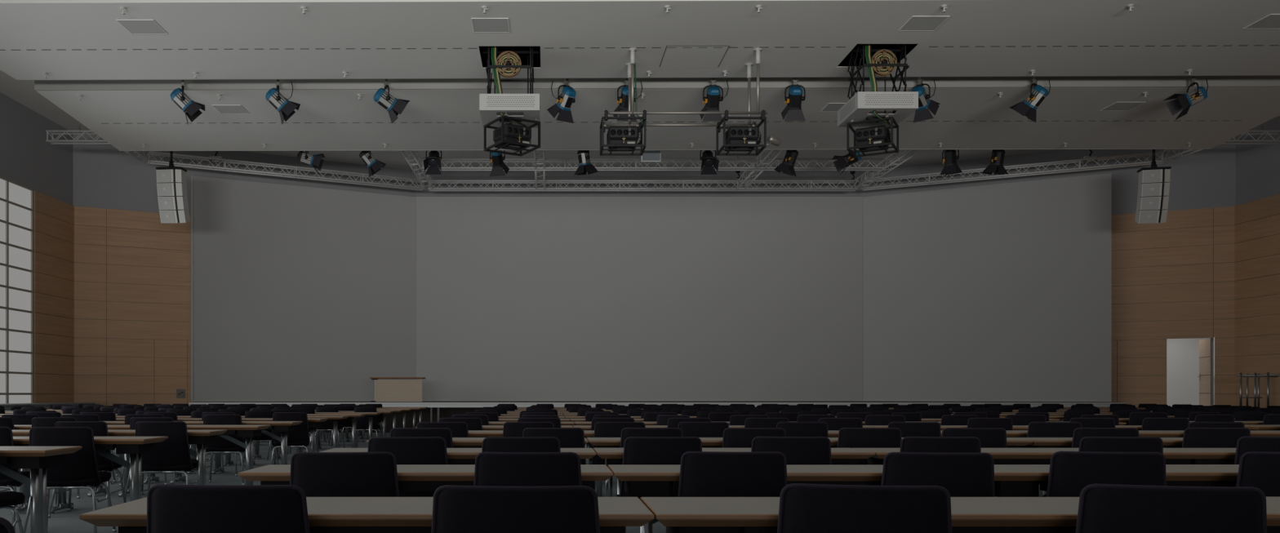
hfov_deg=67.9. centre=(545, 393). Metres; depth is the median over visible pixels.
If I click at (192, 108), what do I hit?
spotlight
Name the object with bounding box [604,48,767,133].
gantry
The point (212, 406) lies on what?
chair
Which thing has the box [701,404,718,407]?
chair
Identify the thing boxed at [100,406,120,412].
chair
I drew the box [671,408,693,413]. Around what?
chair
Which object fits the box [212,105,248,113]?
ceiling vent
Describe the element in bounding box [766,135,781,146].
video camera
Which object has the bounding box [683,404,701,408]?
chair
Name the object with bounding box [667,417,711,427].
chair
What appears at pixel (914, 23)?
ceiling vent
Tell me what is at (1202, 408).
chair
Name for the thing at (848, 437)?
chair
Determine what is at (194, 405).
chair
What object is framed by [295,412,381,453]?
folding table
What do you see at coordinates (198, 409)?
chair
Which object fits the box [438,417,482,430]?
chair
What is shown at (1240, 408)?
chair
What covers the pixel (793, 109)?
spotlight
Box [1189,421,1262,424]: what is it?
folding table
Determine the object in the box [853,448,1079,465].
folding table
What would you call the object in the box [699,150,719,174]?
spotlight
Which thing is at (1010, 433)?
folding table
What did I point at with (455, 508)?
chair
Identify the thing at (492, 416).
chair
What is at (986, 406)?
chair
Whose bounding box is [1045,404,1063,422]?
chair
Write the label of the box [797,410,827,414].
chair
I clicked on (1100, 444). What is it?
chair
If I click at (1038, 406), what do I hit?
chair
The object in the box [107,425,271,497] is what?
folding table
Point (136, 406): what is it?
chair
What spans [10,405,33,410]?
chair
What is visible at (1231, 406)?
chair
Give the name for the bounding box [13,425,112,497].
folding table
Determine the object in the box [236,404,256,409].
chair
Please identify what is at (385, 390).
desk
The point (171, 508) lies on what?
chair
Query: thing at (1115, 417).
chair
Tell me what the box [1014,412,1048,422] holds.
chair
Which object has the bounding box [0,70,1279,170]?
ceiling
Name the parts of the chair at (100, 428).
leg, leg, backrest, leg, seat, rod, leg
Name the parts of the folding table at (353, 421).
leg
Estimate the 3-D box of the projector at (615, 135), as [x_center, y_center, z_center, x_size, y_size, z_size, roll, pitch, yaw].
[1.435,-4.596,17.080,0.623,0.348,0.640,0,0,0]
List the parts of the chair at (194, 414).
backrest, leg frame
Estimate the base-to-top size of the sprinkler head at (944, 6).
0.095 m
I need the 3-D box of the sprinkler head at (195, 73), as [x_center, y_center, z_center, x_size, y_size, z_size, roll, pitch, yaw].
[-6.640,-6.053,17.928,0.092,0.095,0.092,0,0,45]
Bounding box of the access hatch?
[659,45,729,67]
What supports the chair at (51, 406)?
on the floor
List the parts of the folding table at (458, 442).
under rail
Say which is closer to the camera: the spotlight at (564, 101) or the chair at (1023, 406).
the spotlight at (564, 101)
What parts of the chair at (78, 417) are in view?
backrest, leg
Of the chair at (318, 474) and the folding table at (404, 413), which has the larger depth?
the folding table at (404, 413)
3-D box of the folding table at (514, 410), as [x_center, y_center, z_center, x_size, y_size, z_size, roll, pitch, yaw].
[-0.461,0.709,19.729,1.614,0.741,0.450,0,0,0]
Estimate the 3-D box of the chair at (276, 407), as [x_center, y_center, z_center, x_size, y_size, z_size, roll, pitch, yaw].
[-5.022,0.661,18.307,0.524,0.829,0.520,0,0,-11]
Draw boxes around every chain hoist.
[735,155,740,178]
[849,164,855,179]
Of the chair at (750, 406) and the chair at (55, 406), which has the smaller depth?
the chair at (55, 406)
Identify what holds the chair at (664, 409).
on the floor
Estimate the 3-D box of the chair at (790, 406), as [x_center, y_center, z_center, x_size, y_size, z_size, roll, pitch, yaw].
[5.530,0.661,20.927,0.524,0.829,0.520,0,0,4]
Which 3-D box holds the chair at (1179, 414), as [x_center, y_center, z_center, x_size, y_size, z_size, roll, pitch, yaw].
[9.531,0.661,14.058,0.524,0.829,0.520,0,0,12]
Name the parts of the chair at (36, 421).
backrest, leg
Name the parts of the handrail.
post, post, rail, post, rail, post, post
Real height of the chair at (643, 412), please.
0.829 m
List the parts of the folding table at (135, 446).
under rail, leg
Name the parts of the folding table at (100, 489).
leg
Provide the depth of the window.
23.98 m
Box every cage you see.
[484,111,540,155]
[600,111,646,155]
[715,111,766,155]
[846,111,898,157]
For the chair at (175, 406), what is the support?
on the floor
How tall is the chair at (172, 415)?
0.839 m
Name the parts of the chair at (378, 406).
leg frame, backrest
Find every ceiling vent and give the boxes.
[115,19,168,34]
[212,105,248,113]
[471,17,510,32]
[820,102,845,111]
[898,16,949,31]
[1099,102,1145,111]
[1243,13,1279,29]
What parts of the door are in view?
frame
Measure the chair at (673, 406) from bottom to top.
0.829 m
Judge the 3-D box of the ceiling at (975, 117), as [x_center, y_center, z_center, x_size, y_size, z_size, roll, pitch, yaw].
[2.924,-6.305,21.212,27.253,0.432,4.935,0,0,0]
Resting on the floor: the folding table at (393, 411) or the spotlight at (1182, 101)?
the folding table at (393, 411)
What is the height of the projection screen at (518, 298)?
6.698 m
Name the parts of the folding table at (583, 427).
leg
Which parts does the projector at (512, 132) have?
foot plate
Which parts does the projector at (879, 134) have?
foot plate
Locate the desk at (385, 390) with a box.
[368,377,425,401]
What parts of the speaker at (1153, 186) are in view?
hanging arm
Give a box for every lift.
[479,46,539,127]
[837,44,918,128]
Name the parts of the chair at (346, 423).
leg frame, backrest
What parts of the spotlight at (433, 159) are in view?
barn door, barn door, barn door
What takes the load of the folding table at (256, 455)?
on the floor
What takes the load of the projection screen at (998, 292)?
on the stage
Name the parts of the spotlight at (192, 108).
barn door, barn door, barn door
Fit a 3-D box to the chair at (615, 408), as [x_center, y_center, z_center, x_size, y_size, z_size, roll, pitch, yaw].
[1.509,0.661,18.139,0.524,0.829,0.520,0,0,0]
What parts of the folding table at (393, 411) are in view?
leg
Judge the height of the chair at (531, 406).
0.829 m
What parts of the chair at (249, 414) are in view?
seat, leg frame, backrest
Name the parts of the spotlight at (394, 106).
barn door, barn door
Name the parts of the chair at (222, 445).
leg, leg, backrest, seat, leg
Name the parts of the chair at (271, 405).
backrest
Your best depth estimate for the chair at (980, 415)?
12.37 m
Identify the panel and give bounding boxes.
[640,150,660,162]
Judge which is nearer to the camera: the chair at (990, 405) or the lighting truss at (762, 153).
the chair at (990, 405)
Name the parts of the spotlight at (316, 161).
barn door, barn door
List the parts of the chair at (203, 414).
backrest, leg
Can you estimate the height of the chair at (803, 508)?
0.839 m
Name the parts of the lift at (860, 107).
scissor arm, casing, carriage frame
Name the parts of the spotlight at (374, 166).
barn door, barn door, barn door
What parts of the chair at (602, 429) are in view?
backrest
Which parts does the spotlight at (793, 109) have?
barn door, pivot knob, barn door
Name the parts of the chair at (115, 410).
backrest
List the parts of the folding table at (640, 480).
leg, under rail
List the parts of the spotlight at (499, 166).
barn door, barn door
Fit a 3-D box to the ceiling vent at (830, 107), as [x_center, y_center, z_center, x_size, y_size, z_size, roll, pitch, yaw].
[6.249,-6.096,20.090,0.604,0.009,0.604,0,0,0]
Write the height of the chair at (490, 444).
0.839 m
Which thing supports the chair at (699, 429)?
on the floor
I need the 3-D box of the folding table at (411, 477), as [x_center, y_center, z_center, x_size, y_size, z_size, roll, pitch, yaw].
[-0.515,0.709,4.287,1.614,0.741,0.450,0,0,0]
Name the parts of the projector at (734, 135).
foot plate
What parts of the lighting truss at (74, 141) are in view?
drop rod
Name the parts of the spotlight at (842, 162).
barn door, barn door, barn door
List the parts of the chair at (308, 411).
leg frame, backrest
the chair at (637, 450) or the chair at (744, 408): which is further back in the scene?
the chair at (744, 408)
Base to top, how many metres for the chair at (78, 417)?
0.839 m
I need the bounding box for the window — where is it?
[0,176,33,404]
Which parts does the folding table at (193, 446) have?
leg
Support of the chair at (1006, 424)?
on the floor
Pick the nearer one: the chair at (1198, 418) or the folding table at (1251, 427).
the folding table at (1251, 427)
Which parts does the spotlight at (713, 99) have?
barn door, barn door, pivot knob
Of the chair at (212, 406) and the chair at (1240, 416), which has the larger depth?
the chair at (212, 406)
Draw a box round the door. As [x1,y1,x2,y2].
[1197,337,1214,405]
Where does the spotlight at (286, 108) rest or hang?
hanging from the bar
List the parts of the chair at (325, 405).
leg frame, backrest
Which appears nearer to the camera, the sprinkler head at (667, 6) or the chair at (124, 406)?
the sprinkler head at (667, 6)
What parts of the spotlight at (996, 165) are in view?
barn door, barn door, barn door, barn door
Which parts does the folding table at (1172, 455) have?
under rail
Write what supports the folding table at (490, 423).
on the floor
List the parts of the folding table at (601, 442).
leg, under rail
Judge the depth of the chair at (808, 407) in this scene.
19.32 m
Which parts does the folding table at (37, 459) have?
under rail, leg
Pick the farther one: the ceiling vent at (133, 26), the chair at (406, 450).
the ceiling vent at (133, 26)
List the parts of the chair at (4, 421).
backrest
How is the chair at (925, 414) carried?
on the floor
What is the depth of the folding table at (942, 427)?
9.80 m
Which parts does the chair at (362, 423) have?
backrest, seat, leg frame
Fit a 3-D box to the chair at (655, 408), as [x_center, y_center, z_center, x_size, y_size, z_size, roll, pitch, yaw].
[2.409,0.661,19.521,0.524,0.829,0.520,0,0,5]
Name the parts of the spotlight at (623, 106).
barn door, barn door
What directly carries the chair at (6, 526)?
on the floor
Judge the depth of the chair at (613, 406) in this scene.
19.30 m
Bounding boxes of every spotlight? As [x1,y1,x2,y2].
[170,80,204,123]
[265,79,300,124]
[297,151,324,173]
[359,151,386,177]
[373,79,409,123]
[423,151,441,174]
[489,150,509,176]
[546,78,576,123]
[573,150,598,175]
[613,78,642,121]
[699,77,728,120]
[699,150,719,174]
[773,150,798,177]
[781,77,805,120]
[831,150,861,175]
[911,76,940,122]
[940,149,962,174]
[982,149,1008,174]
[1008,76,1050,122]
[1164,75,1208,119]
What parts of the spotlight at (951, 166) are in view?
barn door, barn door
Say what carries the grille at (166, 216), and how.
attached to the speaker at (171, 186)
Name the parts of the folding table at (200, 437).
leg, under rail, leg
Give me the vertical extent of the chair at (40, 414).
0.839 m
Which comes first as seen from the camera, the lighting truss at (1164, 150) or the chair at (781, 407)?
the chair at (781, 407)
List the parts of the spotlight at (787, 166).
barn door, barn door, barn door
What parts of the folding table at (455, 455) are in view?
under rail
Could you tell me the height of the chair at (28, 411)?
0.829 m
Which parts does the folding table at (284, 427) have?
leg, leg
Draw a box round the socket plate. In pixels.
[176,389,185,398]
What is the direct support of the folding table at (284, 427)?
on the floor
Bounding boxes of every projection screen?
[190,175,415,401]
[415,196,862,400]
[862,173,1111,401]
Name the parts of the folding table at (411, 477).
under rail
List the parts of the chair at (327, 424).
backrest, seat, leg frame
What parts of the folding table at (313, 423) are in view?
leg, leg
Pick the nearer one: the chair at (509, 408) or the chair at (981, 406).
the chair at (509, 408)
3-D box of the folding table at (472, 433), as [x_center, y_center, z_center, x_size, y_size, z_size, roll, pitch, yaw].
[-0.486,0.709,8.510,1.614,0.741,0.450,0,0,0]
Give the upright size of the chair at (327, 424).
0.829 m
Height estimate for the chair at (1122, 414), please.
0.829 m
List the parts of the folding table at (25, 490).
leg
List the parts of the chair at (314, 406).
backrest, leg frame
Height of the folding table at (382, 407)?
0.741 m
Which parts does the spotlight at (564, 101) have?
barn door, barn door, pivot knob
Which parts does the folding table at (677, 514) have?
under rail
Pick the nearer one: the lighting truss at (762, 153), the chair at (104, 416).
the chair at (104, 416)
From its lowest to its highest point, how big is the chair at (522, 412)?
0.829 m
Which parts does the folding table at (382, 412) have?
leg, leg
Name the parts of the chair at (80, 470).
leg, leg, backrest, seat, leg, rod, leg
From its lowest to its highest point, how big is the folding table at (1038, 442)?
0.741 m
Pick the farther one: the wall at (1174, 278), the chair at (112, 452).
the wall at (1174, 278)
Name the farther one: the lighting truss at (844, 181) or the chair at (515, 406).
the lighting truss at (844, 181)
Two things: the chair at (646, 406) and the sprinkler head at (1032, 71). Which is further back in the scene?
the chair at (646, 406)
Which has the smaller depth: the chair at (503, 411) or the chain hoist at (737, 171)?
the chair at (503, 411)
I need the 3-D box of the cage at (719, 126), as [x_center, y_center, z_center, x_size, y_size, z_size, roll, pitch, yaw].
[3.540,-4.707,17.070,0.764,0.627,0.670,0,0,-1]
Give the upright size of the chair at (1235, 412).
0.829 m
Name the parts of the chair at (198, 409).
backrest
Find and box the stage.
[188,400,1126,432]
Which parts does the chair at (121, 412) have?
backrest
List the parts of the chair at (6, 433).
leg, backrest, seat, rod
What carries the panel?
hanging from the lighting truss at (74, 141)
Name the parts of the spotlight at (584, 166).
barn door, barn door, barn door, barn door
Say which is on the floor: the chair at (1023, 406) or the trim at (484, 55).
the chair at (1023, 406)
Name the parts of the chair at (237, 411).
backrest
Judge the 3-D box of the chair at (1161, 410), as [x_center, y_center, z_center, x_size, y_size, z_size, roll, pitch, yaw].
[11.071,0.661,16.916,0.524,0.829,0.520,0,0,0]
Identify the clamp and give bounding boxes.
[208,151,222,165]
[1083,149,1097,165]
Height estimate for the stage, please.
0.845 m
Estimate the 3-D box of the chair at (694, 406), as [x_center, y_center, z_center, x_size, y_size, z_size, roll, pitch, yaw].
[3.184,0.661,19.562,0.524,0.829,0.520,0,0,-6]
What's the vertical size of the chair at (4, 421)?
0.839 m
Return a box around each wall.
[0,92,74,403]
[72,132,415,405]
[415,170,861,379]
[861,136,1235,407]
[1166,337,1209,406]
[1234,115,1279,408]
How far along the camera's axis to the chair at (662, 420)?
10.83 m
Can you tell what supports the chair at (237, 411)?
on the floor
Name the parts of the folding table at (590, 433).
leg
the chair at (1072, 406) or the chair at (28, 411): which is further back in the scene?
the chair at (1072, 406)
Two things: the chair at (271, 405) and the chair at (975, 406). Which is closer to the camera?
the chair at (975, 406)
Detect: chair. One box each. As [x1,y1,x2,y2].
[0,408,4,413]
[0,417,19,491]
[0,426,30,532]
[0,491,25,532]
[0,517,15,532]
[1,414,39,425]
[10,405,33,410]
[13,408,40,414]
[21,406,44,408]
[21,408,46,410]
[22,426,116,532]
[26,410,57,413]
[26,412,61,417]
[31,417,93,498]
[48,404,66,408]
[48,421,126,517]
[52,404,71,409]
[60,414,115,482]
[61,405,81,410]
[62,406,79,408]
[62,408,87,413]
[71,408,100,414]
[80,410,113,454]
[80,412,124,475]
[84,404,102,408]
[93,405,115,409]
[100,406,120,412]
[110,408,137,452]
[112,404,120,407]
[114,408,144,455]
[119,414,173,486]
[121,404,141,408]
[124,417,189,499]
[133,405,155,409]
[135,410,164,414]
[135,421,197,492]
[143,406,167,410]
[143,412,177,421]
[146,484,310,532]
[156,404,173,408]
[158,408,177,412]
[166,408,193,416]
[172,404,188,406]
[173,405,193,408]
[182,406,206,410]
[189,404,206,406]
[190,410,230,467]
[196,408,224,455]
[200,404,217,408]
[201,412,245,476]
[203,414,253,484]
[209,405,230,408]
[213,408,244,460]
[223,404,239,406]
[227,406,249,412]
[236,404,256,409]
[240,410,278,465]
[250,408,272,453]
[253,404,271,406]
[253,405,276,446]
[266,404,289,443]
[266,408,302,460]
[271,406,296,450]
[271,412,310,464]
[287,408,319,454]
[289,451,399,497]
[305,404,326,442]
[315,406,345,448]
[320,404,342,439]
[328,405,356,446]
[337,404,362,435]
[340,404,368,442]
[354,406,381,448]
[355,404,382,438]
[363,404,382,437]
[367,436,448,497]
[390,427,453,448]
[417,422,468,437]
[431,484,599,532]
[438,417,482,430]
[451,414,488,425]
[465,412,498,422]
[473,452,582,486]
[474,408,500,416]
[481,436,560,452]
[482,408,506,413]
[493,405,514,411]
[498,404,517,409]
[502,422,554,436]
[517,417,560,427]
[519,410,547,417]
[521,414,559,417]
[522,412,555,415]
[522,427,586,464]
[526,407,548,411]
[528,408,551,410]
[529,405,550,408]
[531,409,557,415]
[564,404,581,408]
[565,405,586,418]
[568,407,590,422]
[573,404,591,408]
[577,408,601,409]
[577,409,604,416]
[585,411,610,415]
[585,412,618,422]
[589,417,635,464]
[591,414,631,462]
[591,422,645,486]
[595,404,612,408]
[600,404,607,408]
[605,404,623,409]
[611,405,632,411]
[613,407,635,412]
[616,408,639,413]
[616,436,702,530]
[620,427,682,448]
[626,408,653,416]
[628,404,644,408]
[640,410,670,418]
[643,412,677,422]
[644,404,662,408]
[651,405,672,411]
[657,414,689,425]
[662,407,684,412]
[666,404,684,407]
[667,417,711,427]
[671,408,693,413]
[677,422,728,437]
[678,451,787,532]
[681,408,708,416]
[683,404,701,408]
[691,405,711,408]
[696,411,725,417]
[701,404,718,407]
[708,412,740,422]
[715,404,733,408]
[722,427,786,448]
[728,405,749,409]
[729,414,768,425]
[733,409,759,414]
[736,404,755,407]
[742,406,765,409]
[744,417,788,427]
[751,436,831,464]
[754,408,779,412]
[756,404,774,408]
[765,412,799,422]
[768,405,789,411]
[776,422,828,437]
[777,483,951,532]
[780,409,806,412]
[783,407,806,409]
[787,404,804,407]
[796,414,835,422]
[797,404,813,405]
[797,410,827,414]
[803,405,823,410]
[811,408,835,413]
[813,404,827,408]
[817,417,862,430]
[828,404,847,407]
[828,407,850,408]
[831,408,857,416]
[836,412,871,422]
[836,427,902,465]
[844,405,865,408]
[849,404,866,408]
[864,414,905,425]
[866,407,888,411]
[869,404,888,407]
[880,452,995,497]
[883,408,908,413]
[887,404,898,408]
[888,422,941,437]
[891,412,921,422]
[893,404,913,409]
[899,436,981,453]
[908,404,924,408]
[915,405,936,410]
[915,410,945,418]
[927,408,951,414]
[929,404,949,408]
[940,414,977,425]
[942,427,1006,448]
[943,404,960,408]
[951,406,974,414]
[953,412,986,417]
[960,405,980,410]
[967,417,1013,430]
[970,404,984,408]
[970,411,999,417]
[972,404,989,408]
[975,408,1001,413]
[987,404,1001,407]
[989,406,1012,417]
[1000,404,1019,409]
[1005,414,1045,425]
[1013,404,1030,408]
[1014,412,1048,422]
[1017,408,1047,412]
[1018,404,1025,408]
[1026,422,1081,437]
[1032,406,1056,412]
[1038,405,1056,407]
[1042,404,1058,409]
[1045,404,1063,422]
[1046,451,1166,497]
[1062,410,1094,422]
[1066,408,1093,410]
[1069,417,1115,427]
[1071,404,1088,408]
[1071,427,1138,448]
[1073,405,1093,408]
[1075,406,1097,408]
[1075,408,1100,413]
[1075,484,1266,532]
[1078,436,1163,454]
[1080,414,1119,425]
[1109,406,1134,412]
[1112,410,1140,417]
[1122,408,1150,412]
[1128,412,1168,425]
[1137,404,1148,408]
[1141,417,1189,430]
[1145,404,1164,409]
[1149,405,1170,410]
[1152,406,1175,412]
[1157,408,1182,412]
[1166,408,1194,415]
[1172,404,1191,408]
[1174,410,1207,417]
[1182,404,1202,408]
[1182,427,1250,464]
[1188,412,1220,421]
[1188,422,1244,427]
[1191,405,1213,410]
[1194,414,1234,422]
[1198,406,1222,410]
[1213,404,1231,408]
[1228,405,1250,408]
[1232,410,1263,417]
[1234,412,1270,421]
[1234,435,1279,464]
[1235,451,1279,497]
[1236,406,1260,410]
[1262,413,1279,424]
[1266,405,1279,408]
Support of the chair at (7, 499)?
on the floor
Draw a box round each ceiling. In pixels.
[0,0,1279,80]
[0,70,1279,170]
[35,86,1279,151]
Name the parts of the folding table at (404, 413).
leg, leg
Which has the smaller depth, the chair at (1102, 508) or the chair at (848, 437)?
the chair at (1102, 508)
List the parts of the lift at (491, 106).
casing, scissor arm, carriage frame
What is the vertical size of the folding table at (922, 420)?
0.741 m
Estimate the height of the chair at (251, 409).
0.829 m
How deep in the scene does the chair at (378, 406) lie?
23.64 m
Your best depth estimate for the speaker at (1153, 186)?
24.27 m
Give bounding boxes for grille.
[156,169,171,182]
[157,183,172,195]
[158,197,173,209]
[160,210,175,222]
[1139,210,1157,222]
[1141,196,1159,209]
[1142,169,1159,182]
[1142,183,1159,195]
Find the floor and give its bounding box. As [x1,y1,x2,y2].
[0,432,666,532]
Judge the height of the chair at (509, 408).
0.829 m
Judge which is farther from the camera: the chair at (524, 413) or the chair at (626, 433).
the chair at (524, 413)
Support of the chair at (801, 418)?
on the floor
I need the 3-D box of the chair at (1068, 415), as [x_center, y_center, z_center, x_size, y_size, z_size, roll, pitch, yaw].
[7.888,0.661,14.105,0.524,0.829,0.520,0,0,5]
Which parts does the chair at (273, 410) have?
backrest, leg frame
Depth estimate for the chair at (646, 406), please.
20.73 m
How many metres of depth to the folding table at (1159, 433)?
8.31 m
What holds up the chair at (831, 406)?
on the floor
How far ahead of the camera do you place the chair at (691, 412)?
15.18 m
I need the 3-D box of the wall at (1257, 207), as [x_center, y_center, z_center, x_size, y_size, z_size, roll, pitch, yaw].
[19.727,-3.171,9.900,0.345,8.500,33.800,0,0,0]
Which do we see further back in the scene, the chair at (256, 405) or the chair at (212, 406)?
the chair at (256, 405)
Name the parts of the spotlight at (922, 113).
barn door, barn door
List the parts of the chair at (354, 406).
backrest, leg frame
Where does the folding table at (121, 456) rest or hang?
on the floor
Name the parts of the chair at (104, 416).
backrest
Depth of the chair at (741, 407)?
19.27 m
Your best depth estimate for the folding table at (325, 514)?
2.71 m
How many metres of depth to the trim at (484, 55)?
17.59 m
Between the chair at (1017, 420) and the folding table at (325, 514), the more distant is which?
the chair at (1017, 420)
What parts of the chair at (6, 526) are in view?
backrest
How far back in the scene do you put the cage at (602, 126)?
16.81 m
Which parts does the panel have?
panel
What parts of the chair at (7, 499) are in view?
rod, leg, seat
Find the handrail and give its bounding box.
[1235,372,1279,407]
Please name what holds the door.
in the wall at (1174, 278)
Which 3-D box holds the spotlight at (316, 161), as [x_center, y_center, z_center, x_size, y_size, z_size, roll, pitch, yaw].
[-6.050,-6.098,24.361,0.688,0.758,0.438,0,0,-7]
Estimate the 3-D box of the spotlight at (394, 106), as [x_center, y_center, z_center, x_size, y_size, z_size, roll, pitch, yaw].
[-3.062,-5.861,18.726,0.668,0.870,0.422,0,0,-25]
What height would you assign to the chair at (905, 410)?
0.829 m
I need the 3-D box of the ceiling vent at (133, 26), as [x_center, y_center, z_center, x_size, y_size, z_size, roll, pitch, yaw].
[-6.687,-6.096,15.686,0.604,0.009,0.604,0,0,0]
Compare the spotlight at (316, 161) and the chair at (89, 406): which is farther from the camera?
the spotlight at (316, 161)
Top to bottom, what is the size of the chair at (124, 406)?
0.829 m
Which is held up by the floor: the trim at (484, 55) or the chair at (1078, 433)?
the chair at (1078, 433)
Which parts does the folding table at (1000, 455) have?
under rail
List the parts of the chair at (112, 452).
backrest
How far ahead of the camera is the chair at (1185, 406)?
20.93 m
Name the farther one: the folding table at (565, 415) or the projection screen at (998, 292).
the projection screen at (998, 292)
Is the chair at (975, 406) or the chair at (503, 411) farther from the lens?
the chair at (975, 406)
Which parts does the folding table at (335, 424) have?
leg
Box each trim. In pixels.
[0,402,95,410]
[34,75,1279,90]
[481,46,540,67]
[838,44,917,66]
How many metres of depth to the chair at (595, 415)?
10.96 m
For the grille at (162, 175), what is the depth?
24.17 m
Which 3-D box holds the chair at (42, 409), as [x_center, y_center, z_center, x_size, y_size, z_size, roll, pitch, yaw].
[-9.034,0.661,16.791,0.524,0.829,0.520,0,0,-11]
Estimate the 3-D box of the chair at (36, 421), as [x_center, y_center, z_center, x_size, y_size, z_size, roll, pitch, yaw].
[-5.092,0.660,9.940,0.531,0.839,0.524,0,0,-8]
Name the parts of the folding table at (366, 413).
leg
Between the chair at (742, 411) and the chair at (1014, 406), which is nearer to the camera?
the chair at (742, 411)
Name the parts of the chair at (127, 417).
leg, backrest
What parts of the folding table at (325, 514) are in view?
under rail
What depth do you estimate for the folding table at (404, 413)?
21.25 m
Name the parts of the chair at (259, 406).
backrest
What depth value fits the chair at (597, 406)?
23.61 m
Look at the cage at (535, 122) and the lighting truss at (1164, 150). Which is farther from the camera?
the lighting truss at (1164, 150)
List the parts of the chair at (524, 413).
backrest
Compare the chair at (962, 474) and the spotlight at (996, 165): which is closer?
the chair at (962, 474)
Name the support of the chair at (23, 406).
on the floor
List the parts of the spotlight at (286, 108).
barn door, barn door, barn door, barn door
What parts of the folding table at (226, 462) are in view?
leg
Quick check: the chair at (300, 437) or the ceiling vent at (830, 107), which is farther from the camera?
the ceiling vent at (830, 107)
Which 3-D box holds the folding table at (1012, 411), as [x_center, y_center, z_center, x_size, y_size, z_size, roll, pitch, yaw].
[9.939,0.709,18.561,1.614,0.741,0.450,0,0,0]
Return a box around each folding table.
[0,413,71,416]
[0,446,82,532]
[11,430,30,514]
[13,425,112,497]
[13,436,168,501]
[50,430,226,514]
[79,497,653,532]
[103,421,159,484]
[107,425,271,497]
[115,416,124,458]
[115,417,201,474]
[170,421,302,484]
[177,416,233,466]
[200,417,328,474]
[237,464,613,491]
[241,416,348,466]
[253,441,261,459]
[273,413,366,458]
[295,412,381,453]
[315,411,393,449]
[320,448,595,464]
[329,409,403,445]
[344,408,413,442]
[358,408,422,439]
[366,437,588,448]
[368,407,427,436]
[415,425,573,430]
[467,430,502,437]
[488,422,574,425]
[498,416,564,418]
[498,418,569,422]
[500,413,563,416]
[506,412,563,413]
[514,409,561,411]
[561,409,612,411]
[563,412,577,422]
[563,413,626,426]
[564,416,640,425]
[569,418,644,425]
[573,422,657,448]
[573,425,731,464]
[583,430,602,497]
[586,437,723,497]
[593,448,875,532]
[608,464,883,532]
[640,497,1079,532]
[728,425,888,427]
[827,430,942,437]
[827,437,1033,448]
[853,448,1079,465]
[875,425,1028,430]
[921,418,937,422]
[931,418,1059,422]
[940,430,1027,437]
[952,412,1053,413]
[994,464,1239,497]
[1000,413,1063,417]
[1007,437,1182,497]
[1012,410,1066,412]
[1027,425,1142,430]
[1048,412,1112,422]
[1048,415,1063,419]
[1059,409,1109,422]
[1119,417,1188,425]
[1138,430,1279,437]
[1163,448,1235,464]
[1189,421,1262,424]
[1244,424,1279,430]
[1266,497,1279,532]
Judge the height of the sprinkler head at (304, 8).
0.095 m
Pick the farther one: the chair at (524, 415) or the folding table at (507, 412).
the folding table at (507, 412)
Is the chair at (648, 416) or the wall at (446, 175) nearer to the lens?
the chair at (648, 416)
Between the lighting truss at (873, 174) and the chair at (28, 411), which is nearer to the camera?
the chair at (28, 411)
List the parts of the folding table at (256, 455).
leg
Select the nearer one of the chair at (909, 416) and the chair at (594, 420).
the chair at (594, 420)
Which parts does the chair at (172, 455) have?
rod, leg, leg, backrest, seat, leg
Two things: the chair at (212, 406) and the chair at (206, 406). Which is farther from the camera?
the chair at (206, 406)
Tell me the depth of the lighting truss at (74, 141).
24.22 m
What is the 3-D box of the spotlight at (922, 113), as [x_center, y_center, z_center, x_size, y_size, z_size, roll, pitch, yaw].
[7.454,-5.851,18.648,0.659,0.889,0.422,0,0,-42]
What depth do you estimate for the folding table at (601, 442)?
6.93 m
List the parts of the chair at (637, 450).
backrest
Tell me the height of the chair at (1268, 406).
0.829 m
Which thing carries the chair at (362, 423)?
on the floor
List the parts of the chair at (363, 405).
backrest, leg frame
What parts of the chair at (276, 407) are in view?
backrest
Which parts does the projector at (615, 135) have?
foot plate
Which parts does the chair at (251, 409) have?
backrest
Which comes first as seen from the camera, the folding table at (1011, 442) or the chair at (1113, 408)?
the folding table at (1011, 442)
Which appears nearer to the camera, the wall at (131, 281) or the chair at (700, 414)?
the chair at (700, 414)
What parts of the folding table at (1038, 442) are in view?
leg, under rail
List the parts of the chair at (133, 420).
leg, leg, backrest, leg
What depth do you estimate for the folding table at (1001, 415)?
15.59 m
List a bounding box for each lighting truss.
[45,122,1279,144]
[124,151,150,160]
[147,151,425,191]
[400,151,432,189]
[422,158,884,170]
[427,179,857,191]
[533,150,545,168]
[534,162,545,189]
[736,162,763,189]
[755,150,783,168]
[853,149,924,189]
[861,151,1164,191]
[1163,149,1202,160]
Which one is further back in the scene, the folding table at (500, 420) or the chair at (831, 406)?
the chair at (831, 406)
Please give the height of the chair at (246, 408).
0.829 m
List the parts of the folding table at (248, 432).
leg, under rail, leg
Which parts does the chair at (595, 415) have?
backrest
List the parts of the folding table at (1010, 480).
under rail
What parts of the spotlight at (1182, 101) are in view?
barn door, barn door, barn door, barn door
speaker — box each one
[155,151,190,222]
[1134,149,1171,223]
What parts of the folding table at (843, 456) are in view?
leg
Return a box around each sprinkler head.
[120,6,127,14]
[192,71,198,78]
[300,6,307,13]
[481,5,488,13]
[664,4,671,13]
[722,70,728,76]
[755,4,762,13]
[941,4,947,12]
[1030,69,1035,75]
[1127,4,1134,12]
[1186,69,1192,75]
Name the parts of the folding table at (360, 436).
leg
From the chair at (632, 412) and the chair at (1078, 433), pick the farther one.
the chair at (632, 412)
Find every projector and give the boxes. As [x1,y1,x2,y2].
[493,123,531,151]
[606,126,642,151]
[724,126,761,151]
[854,124,890,151]
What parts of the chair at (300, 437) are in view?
leg, leg, backrest, seat, leg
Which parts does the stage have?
leg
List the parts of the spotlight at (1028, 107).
barn door, barn door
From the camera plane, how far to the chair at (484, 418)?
10.95 m
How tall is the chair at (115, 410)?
0.829 m
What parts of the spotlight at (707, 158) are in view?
barn door, barn door, barn door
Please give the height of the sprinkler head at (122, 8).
0.095 m

